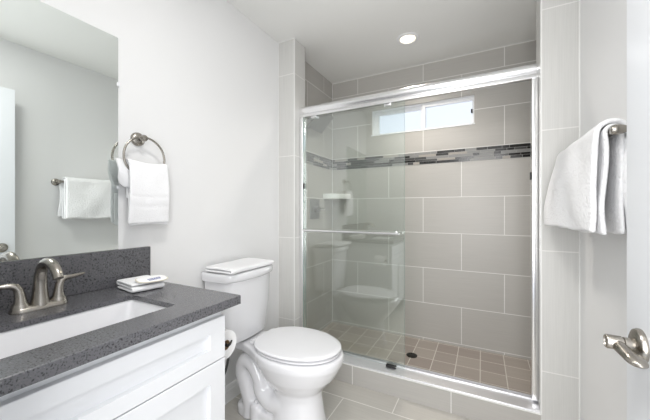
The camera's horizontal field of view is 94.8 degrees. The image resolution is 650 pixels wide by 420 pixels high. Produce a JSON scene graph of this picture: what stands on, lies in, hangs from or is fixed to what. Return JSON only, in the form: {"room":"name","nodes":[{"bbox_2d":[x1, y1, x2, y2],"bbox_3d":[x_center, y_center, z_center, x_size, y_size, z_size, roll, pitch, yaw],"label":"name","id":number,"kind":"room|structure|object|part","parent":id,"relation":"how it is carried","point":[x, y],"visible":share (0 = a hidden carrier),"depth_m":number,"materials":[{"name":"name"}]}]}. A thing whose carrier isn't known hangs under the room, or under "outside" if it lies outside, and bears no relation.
{"room":"bathroom","nodes":[
{"label":"bathroom","id":0,"kind":"room"},
{"bbox_2d":[4,0,331,385],"bbox_3d":[-0.583,-0.029,1.916,0.136,2.490,2.971,0,0,28],"label":"wall","id":1,"kind":"structure","parent":0,"point":[197,78],"depth_m":1.70,"materials":[{"name":"white paint"}]},
{"bbox_2d":[0,0,119,261],"bbox_3d":[-1.029,-0.282,0.988,0.008,0.898,0.652,0,0,28],"label":"wall mirror","id":2,"kind":"object","parent":1,"relation":"attached to","point":[59,84],"visible":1,"depth_m":1.08,"materials":[{"name":"silver glass"}]},
{"bbox_2d":[0,246,149,309],"bbox_3d":[-0.996,0.243,1.037,0.020,0.150,0.786,0,0,28],"label":"backsplash","id":3,"kind":"structure","parent":1,"relation":"attached to","point":[102,269],"depth_m":1.15,"materials":[{"name":"grey stone"}]},
{"bbox_2d":[122,132,164,169],"bbox_3d":[-0.815,-0.243,1.337,0.062,0.212,0.190,0,0,28],"label":"towel ring","id":4,"kind":"object","parent":1,"relation":"attached to","point":[136,138],"visible":0.78,"depth_m":1.32,"materials":[{"name":"silver metal"}]},
{"bbox_2d":[115,158,169,225],"bbox_3d":[-0.799,-0.074,1.322,0.061,0.287,0.215,0,0,28],"label":"hand towel","id":5,"kind":"object","parent":4,"relation":"hanging from","point":[146,184],"visible":1,"depth_m":1.30,"materials":[{"name":"white fabric"}]},
{"bbox_3d":[-0.809,-0.318,1.328,0.043,0.030,0.030,0,0,28],"label":"post","id":6,"kind":"part","parent":4,"relation":"part of","materials":[{"name":"silver metal"}]},
{"bbox_2d":[225,357,229,373],"bbox_3d":[-0.583,0.857,1.679,0.156,0.238,0.081,0,0,28],"label":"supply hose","id":7,"kind":"object","parent":1,"relation":"attached to","point":[227,362],"visible":0.15,"depth_m":1.62,"materials":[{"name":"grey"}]},
{"bbox_2d":[225,379,239,404],"bbox_3d":[-0.594,1.116,1.811,0.015,0.100,1.054,0,0,28],"label":"baseboard","id":8,"kind":"structure","parent":1,"relation":"attached to","point":[232,390],"depth_m":1.84,"materials":[{"name":"white paint"}]},
{"bbox_2d":[310,199,324,218],"bbox_3d":[-0.067,-0.009,2.699,0.050,0.180,0.193,0,0,28],"label":"shower valve","id":9,"kind":"object","parent":1,"relation":"attached to","point":[315,208],"visible":1,"depth_m":2.67,"materials":[{"name":"grey metal"}]},
{"bbox_3d":[-0.091,-0.009,2.695,0.010,0.180,0.163,0,0,28],"label":"plate","id":10,"kind":"part","parent":9,"relation":"part of","materials":[{"name":"grey metal"}]},
{"bbox_2d":[306,151,331,169],"bbox_3d":[-0.090,-0.453,2.708,0.005,0.103,0.699,0,0,28],"label":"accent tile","id":11,"kind":"structure","parent":1,"relation":"attached to","point":[327,163],"depth_m":2.76,"materials":[{"name":"grey tile"}]},
{"bbox_2d":[308,114,333,133],"bbox_3d":[-0.054,-0.770,2.586,0.177,0.159,0.236,0,0,28],"label":"shower head","id":12,"kind":"object","parent":1,"relation":"attached to","point":[320,124],"visible":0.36,"depth_m":2.58,"materials":[{"name":"grey metal"}]},
{"bbox_2d":[323,193,350,199],"bbox_3d":[0.117,-0.129,2.887,0.200,0.054,0.200,0,0,28],"label":"corner shelf","id":13,"kind":"object","parent":1,"relation":"attached to","point":[332,196],"visible":1,"depth_m":2.84,"materials":[{"name":"white ceramic"}]},
{"bbox_2d":[305,106,390,327],"bbox_3d":[0.182,0.155,2.115,0.750,1.728,0.013,0,0,28],"label":"door frame","id":14,"kind":"structure","parent":1,"relation":"attached to","point":[384,106],"depth_m":2.29,"materials":[{"name":"silver"}]},
{"bbox_3d":[0.182,0.155,2.115,0.750,1.728,0.006,0,0,28],"label":"glass pane","id":15,"kind":"part","parent":14,"relation":"part of","materials":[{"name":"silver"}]},
{"bbox_2d":[303,103,398,234],"bbox_3d":[0.163,0.155,2.070,0.760,1.728,0.063,0,0,28],"label":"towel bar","id":16,"kind":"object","parent":1,"relation":"attached to","point":[387,104],"depth_m":2.02,"materials":[{"name":"silver metal"}]},
{"bbox_2d":[279,39,304,326],"bbox_3d":[-0.256,-0.054,2.313,0.146,2.440,0.150,0,0,28],"label":"wall","id":17,"kind":"structure","parent":0,"point":[286,49],"depth_m":2.25,"materials":[{"name":"tile"}]},
{"bbox_2d":[278,43,278,327],"bbox_3d":[-0.354,-0.104,2.278,0.005,2.340,0.003,0,0,28],"label":"trim","id":18,"kind":"structure","parent":17,"relation":"attached to","point":[278,43],"depth_m":2.28,"materials":[{"name":"white paint"}]},
{"bbox_2d":[294,38,294,325],"bbox_3d":[-0.227,-0.118,2.216,0.006,2.312,0.008,0,0,28],"label":"trim","id":19,"kind":"structure","parent":17,"relation":"attached to","point":[294,38],"depth_m":2.21,"materials":[{"name":"white tile"}]},
{"bbox_2d":[225,379,471,419],"bbox_3d":[-0.036,1.216,0.959,1.995,0.100,2.064,0,0,28],"label":"floor","id":20,"kind":"structure","parent":0,"point":[341,400],"depth_m":1.76,"materials":[{"name":"tile"}]},
{"bbox_2d":[0,311,224,419],"bbox_3d":[-0.770,0.759,0.902,0.542,0.811,0.712,0,0,28],"label":"vanity cabinet","id":21,"kind":"object","parent":20,"relation":"on","point":[179,373],"visible":0.77,"depth_m":0.84,"materials":[{"name":"white paint"}]},
{"bbox_2d":[0,246,240,396],"bbox_3d":[-0.752,0.260,0.909,0.571,0.184,0.786,0,0,28],"label":"countertop","id":22,"kind":"structure","parent":21,"relation":"on","point":[96,288],"depth_m":0.97,"materials":[{"name":"grey stone"}]},
{"bbox_2d":[0,258,84,314],"bbox_3d":[-0.916,0.235,0.978,0.198,0.168,0.197,0,0,-12],"label":"faucet","id":23,"kind":"object","parent":22,"relation":"on","point":[40,300],"visible":1,"depth_m":0.95,"materials":[{"name":"silver metal"}]},
{"bbox_3d":[-0.963,0.259,0.903,0.035,0.071,0.097,0,0,28],"label":"lever","id":24,"kind":"part","parent":23,"relation":"part of","materials":[{"name":"silver metal"}]},
{"bbox_3d":[-0.948,0.299,0.930,0.046,0.016,0.046,0,0,28],"label":"handle","id":25,"kind":"part","parent":23,"relation":"part of","materials":[{"name":"silver metal"}]},
{"bbox_3d":[-0.926,0.309,0.972,0.054,0.019,0.146,0,0,28],"label":"plate","id":26,"kind":"part","parent":23,"relation":"part of","materials":[{"name":"silver metal"}]},
{"bbox_3d":[-0.875,0.229,0.945,0.166,0.156,0.051,0,0,28],"label":"spout","id":27,"kind":"part","parent":23,"relation":"part of","materials":[{"name":"silver metal"}]},
{"bbox_3d":[-0.904,0.299,1.014,0.046,0.016,0.046,0,0,28],"label":"handle","id":28,"kind":"part","parent":23,"relation":"part of","materials":[{"name":"silver metal"}]},
{"bbox_3d":[-0.890,0.259,1.041,0.035,0.071,0.097,0,0,28],"label":"lever","id":29,"kind":"part","parent":23,"relation":"part of","materials":[{"name":"silver metal"}]},
{"bbox_2d":[0,300,165,358],"bbox_3d":[-0.714,0.419,0.874,0.301,0.166,0.481,0,0,28],"label":"undermount sink","id":30,"kind":"object","parent":22,"relation":"in","point":[16,341],"visible":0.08,"depth_m":0.95,"materials":[{"name":"white ceramic"}]},
{"bbox_2d":[116,275,164,292],"bbox_3d":[-0.755,0.301,1.224,0.156,0.035,0.123,0,0,36],"label":"folded washcloth","id":31,"kind":"object","parent":22,"relation":"on","point":[130,285],"visible":0.73,"depth_m":1.18,"materials":[{"name":"white fabric"}]},
{"bbox_2d":[135,275,167,283],"bbox_3d":[-0.698,0.279,1.207,0.071,0.018,0.117,0,0,38],"label":"packet","id":32,"kind":"object","parent":31,"relation":"on","point":[155,278],"visible":1,"depth_m":1.20,"materials":[{"name":"white paper"}]},
{"bbox_3d":[-0.460,0.794,0.931,0.020,0.514,0.372,0,0,28],"label":"cabinet door","id":33,"kind":"part","parent":21,"relation":"part of","materials":[{"name":"white paint"}]},
{"bbox_2d":[201,264,343,419],"bbox_3d":[-0.254,0.753,1.664,0.736,0.827,0.429,0,0,28],"label":"toilet","id":34,"kind":"object","parent":20,"relation":"on","point":[282,373],"visible":1,"depth_m":1.60,"materials":[{"name":"white ceramic"}]},
{"bbox_3d":[-0.486,0.363,1.764,0.234,0.047,0.390,0,0,28],"label":"tank lid","id":35,"kind":"part","parent":34,"relation":"part of","materials":[{"name":"white ceramic"}]},
{"bbox_3d":[-0.487,0.565,1.765,0.206,0.354,0.368,0,0,28],"label":"tank","id":36,"kind":"part","parent":34,"relation":"part of","materials":[{"name":"white ceramic"}]},
{"bbox_2d":[205,258,273,274],"bbox_3d":[-0.488,0.321,1.747,0.210,0.034,0.361,0,0,28],"label":"bath towel","id":37,"kind":"object","parent":34,"relation":"on","point":[244,264],"visible":1,"depth_m":1.67,"materials":[{"name":"white fabric"}]},
{"bbox_3d":[-0.218,0.959,1.667,0.674,0.417,0.390,0,0,28],"label":"bowl","id":38,"kind":"part","parent":34,"relation":"part of","materials":[{"name":"white ceramic"}]},
{"bbox_3d":[-0.147,0.720,1.630,0.487,0.018,0.378,0,0,28],"label":"seat lid","id":39,"kind":"part","parent":34,"relation":"part of","materials":[{"name":"white plastic"}]},
{"bbox_3d":[-0.146,0.741,1.629,0.473,0.014,0.364,0,0,28],"label":"seat","id":40,"kind":"part","parent":34,"relation":"part of","materials":[{"name":"white plastic"}]},
{"bbox_2d":[334,364,540,419],"bbox_3d":[0.468,1.102,1.928,1.494,0.128,0.140,0,0,28],"label":"curb","id":41,"kind":"object","parent":20,"relation":"on","point":[443,400],"visible":0.33,"depth_m":1.76,"materials":[{"name":"tile"}]},
{"bbox_2d":[227,0,535,83],"bbox_3d":[0.240,-1.324,1.484,1.995,0.100,2.971,0,0,28],"label":"ceiling","id":42,"kind":"structure","parent":0,"point":[342,40],"depth_m":2.09,"materials":[{"name":"white paint"}]},
{"bbox_2d":[396,32,418,44],"bbox_3d":[0.615,-1.270,2.224,0.164,0.008,0.164,0,0,28],"label":"recessed light","id":43,"kind":"object","parent":42,"relation":"in","point":[408,38],"visible":1,"depth_m":2.21,"materials":[{"name":"white paint"}]},
{"bbox_2d":[321,322,530,394],"bbox_3d":[0.680,1.173,2.300,1.784,0.085,0.757,0,0,28],"label":"floor","id":44,"kind":"structure","parent":0,"point":[498,370],"depth_m":2.31,"materials":[{"name":"tile"}]},
{"bbox_2d":[406,352,416,357],"bbox_3d":[0.675,1.128,2.325,0.082,0.008,0.082,0,0,28],"label":"shower drain","id":45,"kind":"object","parent":44,"relation":"on","point":[411,355],"visible":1,"depth_m":2.31,"materials":[{"name":"brown metal"}]},
{"bbox_2d":[333,40,535,359],"bbox_3d":[0.868,-0.029,2.680,1.795,2.490,0.130,0,0,28],"label":"wall","id":46,"kind":"structure","parent":0,"point":[456,271],"depth_m":2.54,"materials":[{"name":"tile"}]},
{"bbox_2d":[332,84,332,321],"bbox_3d":[0.075,-0.071,3.020,0.004,2.405,0.004,0,0,28],"label":"trim","id":47,"kind":"structure","parent":46,"relation":"attached to","point":[332,84],"depth_m":3.02,"materials":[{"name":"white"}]},
{"bbox_2d":[371,95,474,135],"bbox_3d":[0.855,-0.818,2.682,0.878,0.243,0.129,0,0,28],"label":"window","id":48,"kind":"structure","parent":46,"relation":"in","point":[376,115],"depth_m":2.68,"materials":[{"name":"white plastic"}]},
{"bbox_3d":[0.695,-0.821,2.787,0.474,0.222,0.030,0,0,28],"label":"sash","id":49,"kind":"part","parent":48,"relation":"part of","materials":[{"name":"white plastic"}]},
{"bbox_3d":[1.047,-0.821,2.563,0.404,0.222,0.030,0,0,28],"label":"sash","id":50,"kind":"part","parent":48,"relation":"part of","materials":[{"name":"white plastic"}]},
{"bbox_2d":[333,143,529,169],"bbox_3d":[0.848,-0.453,2.616,1.737,0.103,0.005,0,0,28],"label":"trim","id":51,"kind":"structure","parent":46,"relation":"attached to","point":[458,157],"depth_m":2.55,"materials":[{"name":"grey tile"}]},
{"bbox_2d":[334,39,535,83],"bbox_3d":[0.846,-1.272,2.616,1.744,0.005,0.004,0,0,28],"label":"trim","id":52,"kind":"structure","parent":46,"relation":"attached to","point":[535,39],"depth_m":2.54,"materials":[{"name":"white"}]},
{"bbox_2d":[536,0,578,419],"bbox_3d":[1.200,-0.054,1.549,0.155,2.440,0.150,0,0,28],"label":"wall","id":53,"kind":"structure","parent":0,"point":[560,18],"depth_m":1.49,"materials":[{"name":"tile"}]},
{"bbox_2d":[299,63,539,412],"bbox_3d":[0.464,0.128,1.921,1.493,1.820,0.116,0,0,28],"label":"shower door frame","id":54,"kind":"object","parent":53,"relation":"attached to","point":[529,72],"visible":0.89,"depth_m":1.74,"materials":[{"name":"silver metal"}]},
{"bbox_3d":[0.476,-0.740,1.944,1.493,0.084,0.066,0,0,28],"label":"header rail","id":55,"kind":"part","parent":54,"relation":"part of","materials":[{"name":"silver metal"}]},
{"bbox_2d":[342,362,540,414],"bbox_3d":[0.435,1.039,1.867,1.494,0.006,0.006,0,0,28],"label":"trim","id":56,"kind":"structure","parent":53,"relation":"attached to","point":[343,362],"depth_m":1.72,"materials":[{"name":"white metal"}]},
{"bbox_2d":[540,0,541,414],"bbox_3d":[1.099,-0.118,1.520,0.006,2.312,0.008,0,0,28],"label":"trim","id":57,"kind":"structure","parent":53,"relation":"attached to","point":[540,0],"depth_m":1.52,"materials":[{"name":"white"}]},
{"bbox_2d":[579,0,579,419],"bbox_3d":[1.231,-0.054,1.446,0.005,2.440,0.003,0,0,28],"label":"trim","id":58,"kind":"structure","parent":53,"relation":"attached to","point":[579,0],"depth_m":1.45,"materials":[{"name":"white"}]},
{"bbox_2d":[580,0,626,419],"bbox_3d":[1.079,-0.029,1.044,0.100,2.490,2.971,0,0,28],"label":"wall","id":59,"kind":"structure","parent":0,"point":[603,23],"depth_m":1.18,"materials":[{"name":"white paint"}]},
{"bbox_2d":[608,124,626,136],"bbox_3d":[1.016,-0.234,1.127,0.088,0.058,0.668,0,0,28],"label":"towel bar","id":60,"kind":"object","parent":59,"relation":"attached to","point":[616,129],"visible":0.26,"depth_m":0.86,"materials":[{"name":"silver metal"}]},
{"bbox_2d":[544,118,626,234],"bbox_3d":[0.975,-0.099,1.143,0.149,0.358,0.600,0,0,28],"label":"bath towel","id":61,"kind":"object","parent":60,"relation":"hanging from","point":[587,190],"visible":0.98,"depth_m":0.95,"materials":[{"name":"white fabric"}]},
{"bbox_2d":[603,0,649,419],"bbox_3d":[0.496,0.141,0.309,0.143,2.030,0.754,0,0,28],"label":"door","id":62,"kind":"structure","parent":59,"relation":"in","point":[634,348],"depth_m":0.60,"materials":[{"name":"white paint"}]},
{"bbox_3d":[0.577,0.272,0.567,0.029,0.026,0.090,0,0,23],"label":"lever","id":63,"kind":"part","parent":62,"relation":"part of","materials":[{"name":"silver metal"}]},
{"bbox_3d":[0.496,0.141,0.308,0.035,2.030,0.753,0,0,28],"label":"panel","id":64,"kind":"part","parent":62,"relation":"part of","materials":[{"name":"white paint"}]},
{"bbox_3d":[0.617,0.268,0.591,0.013,0.067,0.067,0,0,28],"label":"handle","id":65,"kind":"part","parent":62,"relation":"part of","materials":[{"name":"silver metal"}]},
{"bbox_3d":[-0.449,0.529,1.179,0.159,0.044,0.076,0,0,28],"label":"toilet paper holder","id":66,"kind":"object","parent":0,"visible":0},
{"bbox_2d":[224,329,235,359],"bbox_3d":[-0.431,0.536,1.194,0.101,0.126,0.112,0,0,28],"label":"toilet paper roll","id":67,"kind":"object","parent":66,"relation":"hanging from","point":[230,335],"visible":0.23,"depth_m":1.19,"materials":[{"name":"white paper"}]}
]}

